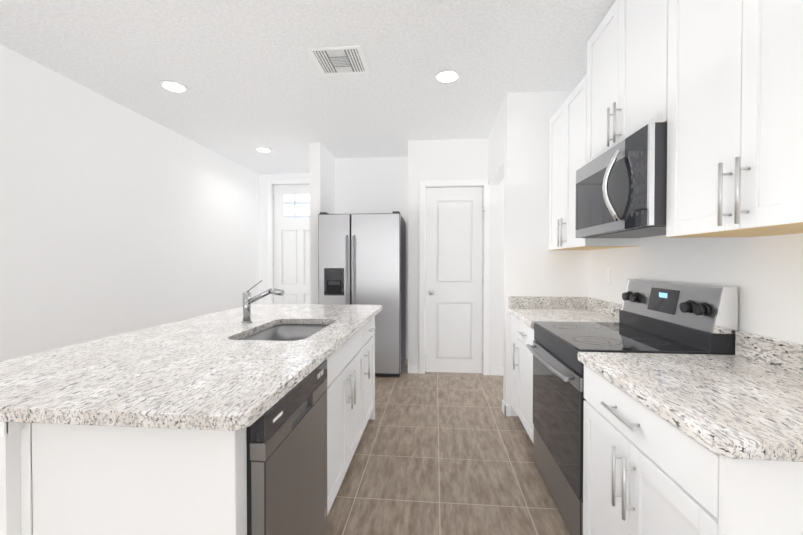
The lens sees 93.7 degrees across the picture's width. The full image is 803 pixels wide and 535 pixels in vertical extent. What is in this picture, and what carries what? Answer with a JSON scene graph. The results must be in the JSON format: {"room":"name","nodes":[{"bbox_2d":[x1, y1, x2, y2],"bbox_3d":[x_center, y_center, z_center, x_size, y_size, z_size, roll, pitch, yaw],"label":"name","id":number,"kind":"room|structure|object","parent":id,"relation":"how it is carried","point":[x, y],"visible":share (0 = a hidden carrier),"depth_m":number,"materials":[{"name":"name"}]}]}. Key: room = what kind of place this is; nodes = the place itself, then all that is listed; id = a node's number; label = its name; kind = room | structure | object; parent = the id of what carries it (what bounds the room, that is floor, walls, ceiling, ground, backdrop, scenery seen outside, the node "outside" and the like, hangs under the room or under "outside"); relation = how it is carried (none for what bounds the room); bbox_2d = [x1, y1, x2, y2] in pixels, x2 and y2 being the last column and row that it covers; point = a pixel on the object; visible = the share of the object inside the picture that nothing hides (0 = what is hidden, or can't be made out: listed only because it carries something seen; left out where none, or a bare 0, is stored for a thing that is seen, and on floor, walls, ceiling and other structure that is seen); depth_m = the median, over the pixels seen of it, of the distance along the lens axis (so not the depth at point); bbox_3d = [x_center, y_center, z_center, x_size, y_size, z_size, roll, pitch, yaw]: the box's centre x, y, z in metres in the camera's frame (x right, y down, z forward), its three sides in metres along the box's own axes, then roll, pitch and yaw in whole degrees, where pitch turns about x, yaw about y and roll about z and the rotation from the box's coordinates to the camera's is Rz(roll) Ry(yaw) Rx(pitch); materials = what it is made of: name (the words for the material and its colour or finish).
{"room":"kitchen","nodes":[
{"label":"kitchen","id":0,"kind":"room"},
{"bbox_2d":[0,44,259,360],"bbox_3d":[-2.763,-0.079,1.309,0.150,2.720,9.790,0,1,5],"label":"wall","id":1,"kind":"structure","parent":0,"point":[116,218],"depth_m":3.21,"materials":[{"name":"white paint"}]},
{"bbox_2d":[260,173,307,303],"bbox_3d":[-1.611,-0.141,6.059,1.290,2.720,0.120,0,1,5],"label":"wall","id":2,"kind":"structure","parent":0,"point":[263,177],"depth_m":6.04,"materials":[{"name":"white paint"}]},
{"bbox_2d":[267,179,309,303],"bbox_3d":[-1.611,-0.092,6.051,1.054,2.622,0.136,0,1,5],"label":"door frame","id":3,"kind":"structure","parent":2,"relation":"attached to","point":[282,181],"depth_m":6.02,"materials":[{"name":"white wood"}]},
{"bbox_2d":[273,184,309,303],"bbox_3d":[-1.620,-0.058,6.012,0.906,2.531,0.106,0,1,5],"label":"front door","id":4,"kind":"structure","parent":2,"relation":"in","point":[291,263],"depth_m":6.04,"materials":[{"name":"white wood"}]},
{"bbox_2d":[0,0,615,173],"bbox_3d":[-0.129,-1.486,1.052,5.440,0.100,9.790,0,1,5],"label":"ceiling","id":5,"kind":"structure","parent":0,"point":[249,75],"depth_m":2.66,"materials":[{"name":"white paint"}]},
{"bbox_2d":[159,80,188,92],"bbox_3d":[-1.837,-1.457,3.039,0.208,0.008,0.208,0,1,5],"label":"recessed light","id":6,"kind":"object","parent":5,"relation":"in","point":[174,86],"visible":1,"depth_m":3.02,"materials":[{"name":"white"}]},
{"bbox_2d":[255,147,271,151],"bbox_3d":[-1.734,-1.479,4.737,0.208,0.008,0.208,0,1,5],"label":"recessed light","id":7,"kind":"object","parent":5,"relation":"in","point":[262,149],"visible":1,"depth_m":4.70,"materials":[{"name":"white"}]},
{"bbox_2d":[307,45,369,75],"bbox_3d":[-0.432,-1.452,2.656,0.360,0.008,0.360,0,1,5],"label":"ceiling vent","id":8,"kind":"object","parent":5,"relation":"in","point":[342,60],"visible":1,"depth_m":2.63,"materials":[{"name":"white plastic"}]},
{"bbox_2d":[434,69,460,82],"bbox_3d":[0.349,-1.455,2.872,0.208,0.008,0.208,0,1,5],"label":"recessed light","id":9,"kind":"object","parent":5,"relation":"in","point":[447,76],"visible":1,"depth_m":2.86,"materials":[{"name":"white"}]},
{"bbox_2d":[308,143,335,303],"bbox_3d":[-0.964,-0.131,5.272,0.140,2.720,1.570,0,1,5],"label":"wall","id":10,"kind":"structure","parent":0,"point":[322,175],"depth_m":4.49,"materials":[{"name":"white paint"}]},
{"bbox_2d":[336,157,403,218],"bbox_3d":[-0.317,-0.129,5.159,1.150,2.720,0.120,0,1,5],"label":"wall","id":11,"kind":"structure","parent":0,"point":[370,184],"depth_m":5.10,"materials":[{"name":"white paint"}]},
{"bbox_2d":[324,355,570,534],"bbox_3d":[-0.129,1.334,1.089,5.440,0.100,9.790,0,1,5],"label":"floor","id":12,"kind":"structure","parent":0,"point":[442,453],"depth_m":2.36,"materials":[{"name":"tile"}]},
{"bbox_2d":[200,364,347,534],"bbox_3d":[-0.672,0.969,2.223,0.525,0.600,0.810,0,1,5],"label":"base cabinet","id":13,"kind":"object","parent":12,"relation":"on","point":[223,455],"depth_m":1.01,"materials":[{"name":"white wood"}]},
{"bbox_2d":[246,359,326,534],"bbox_3d":[-0.666,0.845,1.404,0.622,0.867,0.614,0,1,5],"label":"dishwasher","id":14,"kind":"object","parent":12,"relation":"on","point":[286,439],"visible":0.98,"depth_m":1.26,"materials":[{"name":"grey metal"}]},
{"bbox_2d":[336,316,375,455],"bbox_3d":[-0.560,0.823,2.873,0.630,0.875,0.561,0,1,5],"label":"base cabinet","id":15,"kind":"object","parent":12,"relation":"on","point":[359,353],"depth_m":2.54,"materials":[{"name":"white wood"}]},
{"bbox_2d":[0,304,381,431],"bbox_3d":[-0.881,0.374,2.230,1.204,0.039,2.488,0,1,5],"label":"countertop","id":16,"kind":"structure","parent":15,"relation":"on","point":[194,374],"depth_m":1.30,"materials":[{"name":"white stone"}]},
{"bbox_2d":[240,280,283,323],"bbox_3d":[-0.874,0.214,2.374,0.291,0.274,0.096,0,1,5],"label":"faucet","id":17,"kind":"object","parent":16,"relation":"on","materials":[{"name":"silver metal"}]},
{"bbox_2d":[318,211,405,376],"bbox_3d":[-0.447,0.301,4.631,0.937,1.871,0.904,0,1,5],"label":"refrigerator","id":18,"kind":"object","parent":12,"relation":"on","point":[361,259],"visible":0.81,"depth_m":4.23,"materials":[{"name":"grey metal"}]},
{"bbox_2d":[511,316,515,412],"bbox_3d":[1.223,0.821,3.000,0.627,0.874,0.299,0,1,5],"label":"base cabinet","id":19,"kind":"object","parent":12,"relation":"on","point":[513,318],"depth_m":3.07,"materials":[{"name":"white wood"}]},
{"bbox_2d":[516,320,534,443],"bbox_3d":[1.191,0.826,2.655,0.627,0.874,0.511,0,1,5],"label":"base cabinet","id":20,"kind":"object","parent":12,"relation":"on","point":[524,335],"depth_m":2.70,"materials":[{"name":"white wood"}]},
{"bbox_2d":[508,308,618,327],"bbox_3d":[1.189,0.366,2.771,0.651,0.039,0.749,0,1,5],"label":"countertop","id":21,"kind":"structure","parent":20,"relation":"on","point":[525,315],"depth_m":2.73,"materials":[{"name":"beige stone"}]},
{"bbox_2d":[526,279,737,534],"bbox_3d":[1.090,0.674,2.002,0.703,1.193,0.789,0,1,5],"label":"range","id":22,"kind":"object","parent":12,"relation":"on","point":[665,317],"visible":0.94,"depth_m":1.84,"materials":[{"name":"grey metal"}]},
{"bbox_2d":[583,368,802,534],"bbox_3d":[1.060,0.844,1.203,0.627,0.874,0.796,0,1,5],"label":"base cabinet","id":23,"kind":"object","parent":12,"relation":"on","point":[691,444],"depth_m":1.06,"materials":[{"name":"white wood"}]},
{"bbox_2d":[578,352,802,463],"bbox_3d":[1.046,0.387,1.185,0.651,0.039,0.818,0,1,5],"label":"countertop","id":24,"kind":"structure","parent":23,"relation":"on","point":[738,409],"depth_m":1.08,"materials":[{"name":"white stone"}]},
{"bbox_2d":[404,138,499,374],"bbox_3d":[1.482,-0.119,4.343,2.820,2.720,0.120,0,1,5],"label":"wall","id":25,"kind":"structure","parent":0,"point":[452,159],"depth_m":4.36,"materials":[{"name":"white paint"}]},
{"bbox_2d":[419,179,489,374],"bbox_3d":[0.614,0.114,4.417,0.813,2.252,0.136,0,1,5],"label":"door frame","id":26,"kind":"structure","parent":25,"relation":"attached to","point":[425,184],"depth_m":4.35,"materials":[{"name":"white wood"}]},
{"bbox_2d":[426,187,482,372],"bbox_3d":[0.614,0.149,4.369,0.665,2.161,0.106,0,1,5],"label":"pantry door","id":27,"kind":"structure","parent":25,"relation":"in","point":[454,246],"depth_m":4.39,"materials":[{"name":"white wood"}]},
{"bbox_2d":[491,367,502,375],"bbox_3d":[1.894,1.195,4.257,1.742,0.095,0.013,0,1,5],"label":"baseboard","id":28,"kind":"structure","parent":25,"relation":"attached to","point":[498,371],"depth_m":4.32,"materials":[{"name":"white wood"}]},
{"bbox_2d":[488,101,503,187],"bbox_3d":[1.001,-1.201,3.780,0.120,0.540,1.020,0,1,5],"label":"wall","id":29,"kind":"structure","parent":0,"point":[496,137],"depth_m":3.76,"materials":[{"name":"white paint"}]},
{"bbox_2d":[500,90,587,415],"bbox_3d":[1.219,-0.104,3.203,0.660,2.720,0.120,0,1,5],"label":"wall","id":30,"kind":"structure","parent":0,"point":[528,267],"depth_m":3.15,"materials":[{"name":"white paint"}]},
{"bbox_2d":[508,296,587,307],"bbox_3d":[1.212,0.292,3.134,0.630,0.099,0.020,0,1,5],"label":"backsplash","id":31,"kind":"structure","parent":30,"relation":"attached to","point":[513,301],"depth_m":3.12,"materials":[{"name":"beige stone"}]},
{"bbox_2d":[588,233,802,344],"bbox_3d":[1.303,-0.057,-0.359,0.150,2.720,7.200,0,1,5],"label":"wall","id":32,"kind":"structure","parent":0,"point":[767,271],"depth_m":1.59,"materials":[{"name":"white paint"}]},
{"bbox_2d":[549,76,639,249],"bbox_3d":[1.352,-0.678,2.729,0.325,1.079,0.776,0,1,5],"label":"upper cabinet","id":33,"kind":"object","parent":32,"relation":"attached to","point":[565,125],"depth_m":2.70,"materials":[{"name":"white wood"}]},
{"bbox_2d":[581,0,652,167],"bbox_3d":[1.279,-1.001,1.926,0.325,0.793,0.823,0,1,5],"label":"upper cabinet","id":34,"kind":"object","parent":32,"relation":"attached to","point":[619,76],"depth_m":1.93,"materials":[{"name":"white wood"}]},
{"bbox_2d":[575,122,666,237],"bbox_3d":[1.210,-0.387,1.940,0.456,0.424,0.819,0,1,5],"label":"microwave","id":35,"kind":"object","parent":34,"relation":"attached to","point":[621,189],"visible":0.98,"depth_m":1.75,"materials":[{"name":"grey metal"}]},
{"bbox_2d":[588,297,802,375],"bbox_3d":[1.430,0.307,1.931,0.020,0.099,2.376,0,1,5],"label":"backsplash","id":36,"kind":"structure","parent":32,"relation":"attached to","point":[778,353],"depth_m":1.43,"materials":[{"name":"beige stone"}]},
{"bbox_2d":[653,0,802,237],"bbox_3d":[1.211,-0.753,1.174,0.325,1.269,0.815,0,1,5],"label":"upper cabinet","id":37,"kind":"object","parent":32,"relation":"attached to","point":[716,86],"depth_m":1.20,"materials":[{"name":"white wood"}]}
]}

